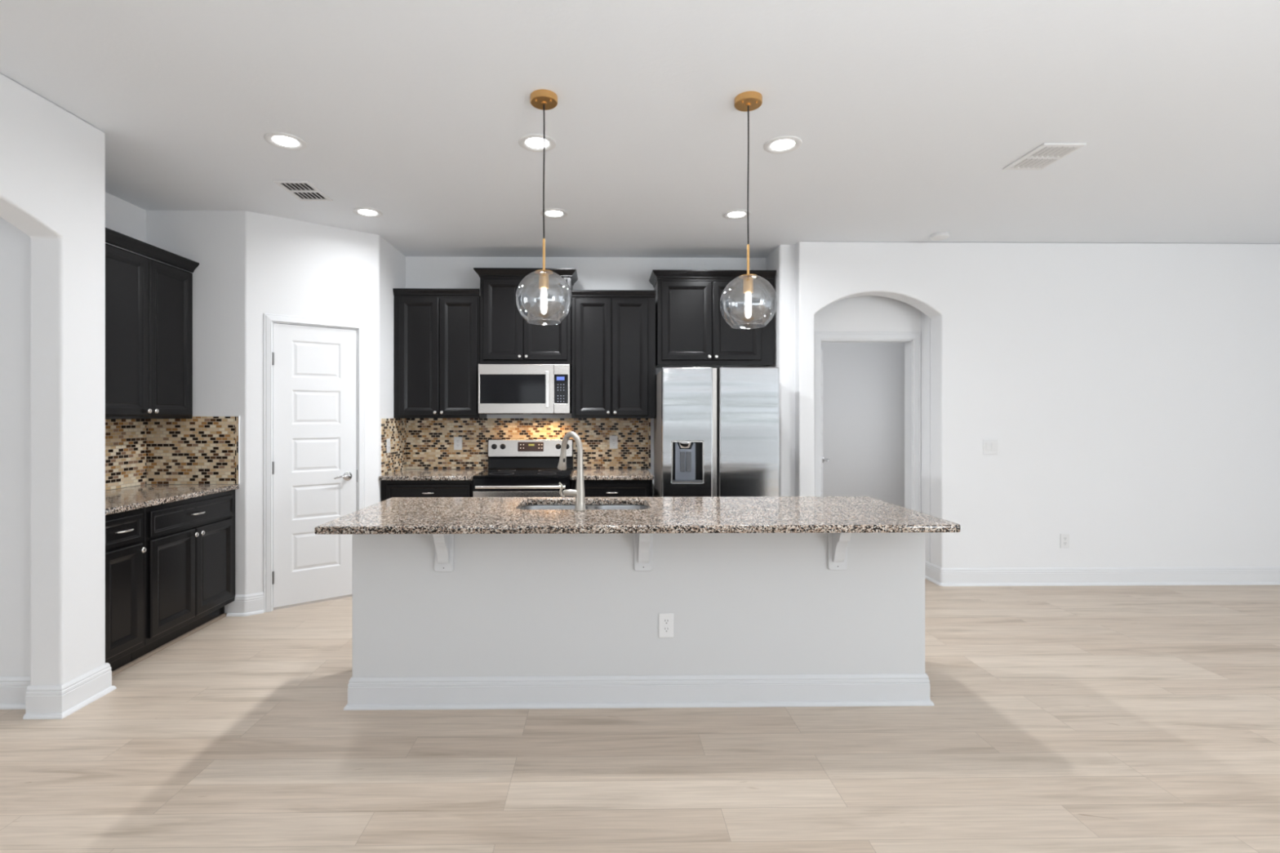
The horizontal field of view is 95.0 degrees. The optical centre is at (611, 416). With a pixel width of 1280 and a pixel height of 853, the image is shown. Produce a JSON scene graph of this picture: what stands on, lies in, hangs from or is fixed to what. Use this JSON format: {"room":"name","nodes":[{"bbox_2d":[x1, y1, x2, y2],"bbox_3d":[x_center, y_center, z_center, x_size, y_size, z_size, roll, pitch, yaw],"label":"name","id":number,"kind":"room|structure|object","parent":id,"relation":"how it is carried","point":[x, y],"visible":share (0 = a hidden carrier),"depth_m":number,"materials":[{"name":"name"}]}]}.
{"room":"open-plan kitchen","nodes":[
{"label":"open-plan kitchen","id":0,"kind":"room"},
{"bbox_2d":[0,217,30,676],"bbox_3d":[-4.372,-0.023,2.858,3.343,2.824,0.152,0,0,-1],"label":"wall","id":1,"kind":"structure","parent":0,"point":[15,244],"depth_m":2.81,"materials":[{"name":"white paint"}]},
{"bbox_2d":[0,676,30,709],"bbox_3d":[-4.272,1.318,2.770,3.141,0.142,0.027,0,0,-1],"label":"baseboard","id":2,"kind":"structure","parent":1,"relation":"attached to","point":[13,691],"depth_m":2.79,"materials":[{"name":"white wood"}]},
{"bbox_2d":[0,73,105,685],"bbox_3d":[-2.579,-0.023,-0.189,0.150,2.824,6.300,0,0,-1],"label":"wall","id":3,"kind":"structure","parent":0,"point":[52,161],"depth_m":2.72,"materials":[{"name":"white paint"}]},
{"bbox_2d":[22,662,116,719],"bbox_3d":[-2.612,1.318,2.837,0.177,0.142,0.301,0,0,-1],"label":"baseboard","id":4,"kind":"structure","parent":3,"relation":"attached to","point":[42,702],"depth_m":2.73,"materials":[{"name":"white wood"}]},
{"bbox_2d":[105,191,146,490],"bbox_3d":[-3.285,-0.023,3.565,0.100,2.824,1.230,0,0,-1],"label":"wall","id":5,"kind":"structure","parent":0,"point":[122,216],"depth_m":3.90,"materials":[{"name":"white paint"}]},
{"bbox_2d":[105,418,146,489],"bbox_3d":[-3.230,0.245,3.518,0.008,0.454,1.126,0,0,-1],"label":"tile backsplash","id":6,"kind":"structure","parent":5,"relation":"attached to","point":[125,439],"depth_m":3.89,"materials":[{"name":"tile"}]},
{"bbox_2d":[105,227,199,419],"bbox_3d":[-3.047,-0.525,3.519,0.372,1.084,1.122,0,0,-1],"label":"upper cabinet","id":7,"kind":"object","parent":5,"relation":"attached to","point":[148,302],"visible":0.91,"depth_m":3.65,"materials":[{"name":"black paint"}]},
{"bbox_2d":[146,210,257,613],"bbox_3d":[-2.870,-0.023,4.149,0.748,2.824,0.125,0,0,-1],"label":"wall","id":8,"kind":"structure","parent":0,"point":[224,243],"depth_m":4.09,"materials":[{"name":"white paint"}]},
{"bbox_2d":[146,416,239,484],"bbox_3d":[-2.915,0.235,4.082,0.638,0.474,0.009,0,0,-1],"label":"tile backsplash","id":9,"kind":"structure","parent":8,"relation":"attached to","point":[197,450],"depth_m":4.08,"materials":[{"name":"tile"}]},
{"bbox_2d":[226,591,263,616],"bbox_3d":[-2.561,1.318,4.094,0.231,0.142,0.061,0,0,-18],"label":"baseboard","id":10,"kind":"structure","parent":8,"relation":"attached to","point":[252,604],"depth_m":4.08,"materials":[{"name":"white wood"}]},
{"bbox_2d":[257,213,368,592],"bbox_3d":[-2.227,-0.023,4.402,0.749,2.824,0.100,0,0,-37],"label":"wall","id":11,"kind":"structure","parent":0,"point":[307,269],"depth_m":4.32,"materials":[{"name":"white paint"}]},
{"bbox_2d":[271,323,357,607],"bbox_3d":[-2.191,0.351,4.353,0.576,2.037,0.099,0,0,-37],"label":"door","id":12,"kind":"structure","parent":11,"relation":"in","point":[314,471],"depth_m":4.35,"materials":[{"name":"white wood"}]},
{"bbox_2d":[263,313,365,612],"bbox_3d":[-2.220,0.329,4.396,0.689,2.120,0.119,0,0,-37],"label":"trim","id":13,"kind":"structure","parent":11,"relation":"attached to","point":[269,319],"depth_m":4.19,"materials":[{"name":"white wood"}]},
{"bbox_2d":[368,233,405,506],"bbox_3d":[-1.903,-0.023,4.923,0.120,2.824,0.669,0,0,-1],"label":"wall","id":14,"kind":"structure","parent":0,"point":[387,264],"depth_m":4.67,"materials":[{"name":"white paint"}]},
{"bbox_2d":[381,417,406,475],"bbox_3d":[-1.839,0.245,4.968,0.008,0.454,0.581,0,0,-1],"label":"tile backsplash","id":15,"kind":"structure","parent":14,"relation":"attached to","point":[395,429],"depth_m":4.94,"materials":[{"name":"tile"}]},
{"bbox_2d":[386,438,390,453],"bbox_3d":[-1.828,0.240,4.803,0.008,0.117,0.073,0,0,-1],"label":"wall outlet","id":16,"kind":"object","parent":15,"relation":"attached to","point":[388,439],"visible":1,"depth_m":4.79,"materials":[{"name":"white plastic"}]},
{"bbox_2d":[405,256,765,497],"bbox_3d":[-0.225,-0.023,5.333,3.448,2.824,0.100,0,0,-1],"label":"wall","id":17,"kind":"structure","parent":0,"point":[628,273],"depth_m":5.28,"materials":[{"name":"white paint"}]},
{"bbox_2d":[392,288,486,417],"bbox_3d":[-1.481,-0.530,5.086,0.724,1.094,0.352,0,0,-1],"label":"upper cabinet","id":18,"kind":"object","parent":17,"relation":"attached to","point":[437,331],"visible":1,"depth_m":4.95,"materials":[{"name":"black paint"}]},
{"bbox_2d":[473,267,577,367],"bbox_3d":[-0.730,-0.840,5.090,0.858,0.805,0.367,0,0,-1],"label":"upper cabinet","id":19,"kind":"object","parent":17,"relation":"attached to","point":[506,337],"visible":0.97,"depth_m":4.94,"materials":[{"name":"black paint"}]},
{"bbox_2d":[478,364,571,414],"bbox_3d":[-0.731,-0.226,5.055,0.759,0.415,0.435,0,0,-1],"label":"microwave","id":20,"kind":"object","parent":19,"relation":"attached to","point":[503,388],"visible":0.99,"depth_m":4.87,"materials":[{"name":"silver metal"}]},
{"bbox_2d":[406,417,650,468],"bbox_3d":[-0.742,0.245,5.270,2.194,0.454,0.008,0,0,-1],"label":"tile backsplash","id":21,"kind":"structure","parent":17,"relation":"attached to","point":[429,441],"depth_m":5.26,"materials":[{"name":"tile"}]},
{"bbox_2d":[453,436,462,449],"bbox_3d":[-1.377,0.243,5.252,0.073,0.117,0.008,0,0,-1],"label":"wall outlet","id":22,"kind":"object","parent":21,"relation":"attached to","point":[457,440],"visible":1,"depth_m":5.25,"materials":[{"name":"white plastic"}]},
{"bbox_2d":[609,435,617,448],"bbox_3d":[0.018,0.233,5.274,0.073,0.117,0.008,0,0,-1],"label":"wall outlet","id":23,"kind":"object","parent":21,"relation":"attached to","point":[613,439],"visible":1,"depth_m":5.27,"materials":[{"name":"white plastic"}]},
{"bbox_2d":[571,289,655,417],"bbox_3d":[0.015,-0.525,5.109,0.714,1.085,0.352,0,0,-1],"label":"upper cabinet","id":24,"kind":"object","parent":17,"relation":"attached to","point":[613,331],"visible":1,"depth_m":4.97,"materials":[{"name":"black paint"}]},
{"bbox_2d":[648,270,776,368],"bbox_3d":[0.862,-0.833,5.109,1.044,0.792,0.377,0,0,-1],"label":"upper cabinet","id":25,"kind":"object","parent":17,"relation":"attached to","point":[691,330],"visible":0.99,"depth_m":4.96,"materials":[{"name":"black paint"}]},
{"bbox_2d":[0,0,1279,257],"bbox_3d":[0.139,-1.494,2.352,12.750,0.120,11.700,0,0,-1],"label":"ceiling","id":26,"kind":"structure","parent":0,"point":[908,117],"depth_m":2.73,"materials":[{"name":"white paint"}]},
{"bbox_2d":[263,132,306,150],"bbox_3d":[-1.699,-1.431,3.054,0.196,0.008,0.196,0,0,-1],"label":"recessed light","id":27,"kind":"object","parent":26,"relation":"in","point":[279,140],"visible":1,"depth_m":3.05,"materials":[{"name":"white plastic"}]},
{"bbox_2d":[272,180,333,201],"bbox_3d":[-1.954,-1.429,3.723,0.215,0.011,0.325,0,0,-1],"label":"ceiling vent","id":28,"kind":"object","parent":26,"relation":"in","point":[302,190],"visible":1,"depth_m":3.71,"materials":[{"name":"white plastic"}]},
{"bbox_2d":[352,207,382,217],"bbox_3d":[-1.715,-1.431,4.120,0.196,0.008,0.196,0,0,-1],"label":"recessed light","id":29,"kind":"object","parent":26,"relation":"in","point":[362,211],"visible":1,"depth_m":4.12,"materials":[{"name":"white plastic"}]},
{"bbox_2d":[518,133,555,152],"bbox_3d":[-0.390,-1.431,3.074,0.196,0.008,0.196,0,0,-1],"label":"recessed light","id":30,"kind":"object","parent":26,"relation":"in","point":[535,144],"visible":0.98,"depth_m":3.07,"materials":[{"name":"white plastic"}]},
{"bbox_2d":[515,88,572,321],"bbox_3d":[-0.304,-0.928,2.632,0.253,1.014,0.253,0,0,-1],"label":"pendant light","id":31,"kind":"object","parent":26,"relation":"hanging from","point":[543,100],"visible":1,"depth_m":2.62,"materials":[{"name":"clear glass"}]},
{"bbox_2d":[534,269,553,314],"bbox_3d":[-0.304,-0.556,2.632,0.085,0.196,0.085,0,0,-1],"label":"bulb","id":32,"kind":"object","parent":31,"relation":"attached to","point":[544,274],"depth_m":2.62,"materials":[{"name":"white glass"}]},
{"bbox_2d":[540,208,568,218],"bbox_3d":[-0.406,-1.431,4.140,0.196,0.008,0.196,0,0,-1],"label":"recessed light","id":33,"kind":"object","parent":26,"relation":"in","point":[551,213],"visible":0.98,"depth_m":4.14,"materials":[{"name":"white plastic"}]},
{"bbox_2d":[722,209,751,219],"bbox_3d":[0.887,-1.431,4.160,0.196,0.008,0.196,0,0,-1],"label":"recessed light","id":34,"kind":"object","parent":26,"relation":"in","point":[733,214],"visible":0.98,"depth_m":4.15,"materials":[{"name":"white plastic"}]},
{"bbox_2d":[720,91,777,326],"bbox_3d":[0.617,-0.920,2.646,0.253,1.030,0.253,0,0,-1],"label":"pendant light","id":35,"kind":"object","parent":26,"relation":"hanging from","point":[747,101],"visible":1,"depth_m":2.63,"materials":[{"name":"clear glass"}]},
{"bbox_2d":[738,274,757,318],"bbox_3d":[0.617,-0.540,2.646,0.085,0.196,0.085,0,0,-1],"label":"bulb","id":36,"kind":"object","parent":35,"relation":"attached to","point":[748,278],"depth_m":2.63,"materials":[{"name":"white glass"}]},
{"bbox_2d":[763,135,802,154],"bbox_3d":[0.903,-1.431,3.094,0.196,0.008,0.196,0,0,-1],"label":"recessed light","id":37,"kind":"object","parent":26,"relation":"in","point":[781,144],"visible":1,"depth_m":3.09,"materials":[{"name":"white plastic"}]},
{"bbox_2d":[930,231,949,240],"bbox_3d":[2.590,-1.416,4.625,0.132,0.037,0.132,0,0,-1],"label":"smoke detector","id":38,"kind":"object","parent":26,"relation":"attached to","point":[944,235],"visible":1,"depth_m":4.59,"materials":[{"name":"white plastic"}]},
{"bbox_2d":[1002,142,1085,170],"bbox_3d":[2.379,-1.429,3.236,0.225,0.011,0.318,0,0,-1],"label":"ceiling vent","id":39,"kind":"object","parent":26,"relation":"in","point":[1046,154],"visible":1,"depth_m":3.22,"materials":[{"name":"white plastic"}]},
{"bbox_2d":[0,578,1279,852],"bbox_3d":[0.139,1.449,2.352,12.750,0.120,11.700,0,0,-1],"label":"floor","id":40,"kind":"structure","parent":0,"point":[1091,718],"depth_m":2.38,"materials":[{"name":"brown wood"}]},
{"bbox_2d":[105,507,146,676],"bbox_3d":[-2.892,0.948,3.117,0.669,0.882,0.314,0,0,-1],"label":"base cabinet","id":41,"kind":"object","parent":40,"relation":"on","point":[125,549],"visible":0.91,"depth_m":3.13,"materials":[{"name":"black paint"}]},
{"bbox_2d":[131,489,235,664],"bbox_3d":[-2.901,0.948,3.679,0.669,0.882,0.806,0,0,-1],"label":"base cabinet","id":42,"kind":"object","parent":40,"relation":"on","point":[189,544],"visible":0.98,"depth_m":3.60,"materials":[{"name":"black paint"}]},
{"bbox_2d":[105,484,239,515],"bbox_3d":[-2.912,0.489,3.521,0.640,0.033,1.124,0,0,-1],"label":"countertop","id":43,"kind":"structure","parent":42,"relation":"on","point":[131,498],"depth_m":3.59,"materials":[{"name":"stone"}]},
{"bbox_2d":[380,480,473,502],"bbox_3d":[-1.473,0.948,4.938,0.736,0.882,0.649,0,0,-1],"label":"base cabinet","id":44,"kind":"object","parent":40,"relation":"on","point":[392,488],"visible":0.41,"depth_m":4.65,"materials":[{"name":"black paint"}]},
{"bbox_2d":[378,469,485,480],"bbox_3d":[-1.472,0.489,4.944,0.736,0.033,0.634,0,0,-1],"label":"countertop","id":45,"kind":"structure","parent":44,"relation":"on","point":[406,474],"depth_m":4.75,"materials":[{"name":"stone"}]},
{"bbox_2d":[472,439,573,497],"bbox_3d":[-0.715,0.796,4.906,0.768,1.185,0.716,0,0,-1],"label":"electric range","id":46,"kind":"object","parent":40,"relation":"on","point":[517,468],"visible":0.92,"depth_m":5.04,"materials":[{"name":"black metal"}]},
{"bbox_2d":[472,468,573,477],"bbox_3d":[-0.715,0.475,4.914,0.768,0.017,0.602,0,0,-1],"label":"cooktop","id":47,"kind":"object","parent":46,"relation":"in","point":[490,473],"depth_m":4.82,"materials":[{"name":"black glass"}]},
{"bbox_2d":[571,480,652,497],"bbox_3d":[-0.001,0.948,4.960,0.648,0.882,0.649,0,0,-1],"label":"base cabinet","id":48,"kind":"object","parent":40,"relation":"on","point":[593,488],"visible":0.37,"depth_m":4.67,"materials":[{"name":"black paint"}]},
{"bbox_2d":[570,468,653,479],"bbox_3d":[-0.001,0.489,4.966,0.654,0.033,0.634,0,0,-1],"label":"countertop","id":49,"kind":"structure","parent":48,"relation":"on","point":[588,473],"depth_m":4.75,"materials":[{"name":"stone"}]},
{"bbox_2d":[343,506,934,710],"bbox_3d":[0.137,0.948,3.049,2.815,0.882,0.744,0,0,-1],"label":"kitchen island","id":50,"kind":"object","parent":40,"relation":"on","point":[441,621],"visible":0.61,"depth_m":2.81,"materials":[{"name":"white paint"}]},
{"bbox_2d":[315,496,960,534],"bbox_3d":[0.123,0.490,2.991,2.804,0.034,0.917,0,0,-1],"label":"island countertop","id":51,"kind":"structure","parent":50,"relation":"on","point":[680,514],"depth_m":2.77,"materials":[{"name":"stone"}]},
{"bbox_2d":[557,431,586,511],"bbox_3d":[-0.206,0.275,3.006,0.156,0.394,0.208,0,0,-1],"label":"kitchen faucet","id":52,"kind":"object","parent":51,"relation":"on","point":[579,492],"visible":1,"depth_m":2.92,"materials":[{"name":"silver metal"}]},
{"bbox_2d":[520,504,648,509],"bbox_3d":[-0.148,0.607,3.166,0.730,0.200,0.406,0,0,-1],"label":"sink","id":53,"kind":"object","parent":51,"relation":"in","point":[536,506],"visible":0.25,"depth_m":3.34,"materials":[{"name":"grey metal"}]},
{"bbox_2d":[658,613,674,637],"bbox_3d":[0.263,1.004,2.814,0.073,0.117,0.008,0,0,-1],"label":"wall outlet","id":54,"kind":"object","parent":50,"relation":"attached to","point":[666,620],"visible":1,"depth_m":2.81,"materials":[{"name":"white plastic"}]},
{"bbox_2d":[662,618,670,624],"bbox_3d":[0.263,0.985,2.812,0.034,0.028,0.002,0,0,-1],"label":"receptacle","id":55,"kind":"object","parent":54,"relation":"attached to","point":[665,621],"depth_m":2.81,"materials":[{"name":"grey plastic"}]},
{"bbox_2d":[662,626,670,632],"bbox_3d":[0.263,1.024,2.812,0.034,0.028,0.002,0,0,-1],"label":"receptacle","id":56,"kind":"object","parent":54,"relation":"attached to","point":[665,629],"depth_m":2.81,"materials":[{"name":"grey plastic"}]},
{"bbox_2d":[653,367,779,497],"bbox_3d":[0.831,0.505,4.867,0.900,1.768,0.783,0,0,-1],"label":"refrigerator","id":57,"kind":"object","parent":40,"relation":"on","point":[717,430],"visible":0.62,"depth_m":4.48,"materials":[{"name":"grey metal"}]},
{"bbox_2d":[765,241,799,496],"bbox_3d":[1.516,-0.023,5.062,0.229,2.824,0.494,0,0,-1],"label":"wall column","id":58,"kind":"structure","parent":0,"point":[781,260],"depth_m":4.90,"materials":[{"name":"white paint"}]},
{"bbox_2d":[821,342,904,507],"bbox_3d":[2.879,-0.023,6.675,2.740,2.824,2.840,0,0,-1],"label":"wall","id":59,"kind":"structure","parent":0,"point":[864,383],"depth_m":7.95,"materials":[{"name":"white paint"}]},
{"bbox_2d":[821,349,829,496],"bbox_3d":[1.996,0.360,5.556,0.099,2.033,0.810,0,0,23],"label":"door","id":60,"kind":"structure","parent":59,"relation":"in","point":[823,460],"depth_m":5.84,"materials":[{"name":"white wood"}]},
{"bbox_2d":[814,295,920,331],"bbox_3d":[2.876,-0.023,5.194,2.690,2.824,0.120,0,0,-1],"label":"wall","id":61,"kind":"structure","parent":0,"point":[863,313],"depth_m":5.12,"materials":[{"name":"white paint"}]},
{"bbox_2d":[814,331,920,512],"bbox_3d":[2.227,0.324,5.175,0.960,2.130,0.139,0,0,-1],"label":"trim","id":62,"kind":"structure","parent":61,"relation":"attached to","point":[912,340],"depth_m":5.12,"materials":[{"name":"white wood"}]},
{"bbox_2d":[920,311,930,562],"bbox_3d":[2.185,-0.023,5.055,1.290,2.824,0.138,0,0,-1],"label":"wall","id":63,"kind":"structure","parent":0,"point":[925,320],"depth_m":5.05,"materials":[{"name":"white paint"}]},
{"bbox_2d":[795,241,1279,568],"bbox_3d":[3.854,-0.023,4.921,4.644,2.824,0.180,0,0,-1],"label":"wall","id":64,"kind":"structure","parent":0,"point":[1128,394],"depth_m":4.83,"materials":[{"name":"white paint"}]},
{"bbox_2d":[982,440,997,454],"bbox_3d":[3.114,0.252,4.814,0.120,0.120,0.010,0,0,-1],"label":"light switch","id":65,"kind":"object","parent":64,"relation":"attached to","point":[989,446],"visible":1,"depth_m":4.81,"materials":[{"name":"white plastic"}]},
{"bbox_2d":[1060,533,1069,547],"bbox_3d":[3.732,1.026,4.824,0.073,0.117,0.008,0,0,-1],"label":"wall outlet","id":66,"kind":"object","parent":64,"relation":"attached to","point":[1064,538],"visible":1,"depth_m":4.82,"materials":[{"name":"white plastic"}]},
{"bbox_2d":[924,560,1279,586],"bbox_3d":[4.420,1.318,4.980,3.470,0.142,0.335,0,0,-1],"label":"baseboard","id":67,"kind":"structure","parent":64,"relation":"attached to","point":[1242,575],"depth_m":4.82,"materials":[{"name":"white wood"}]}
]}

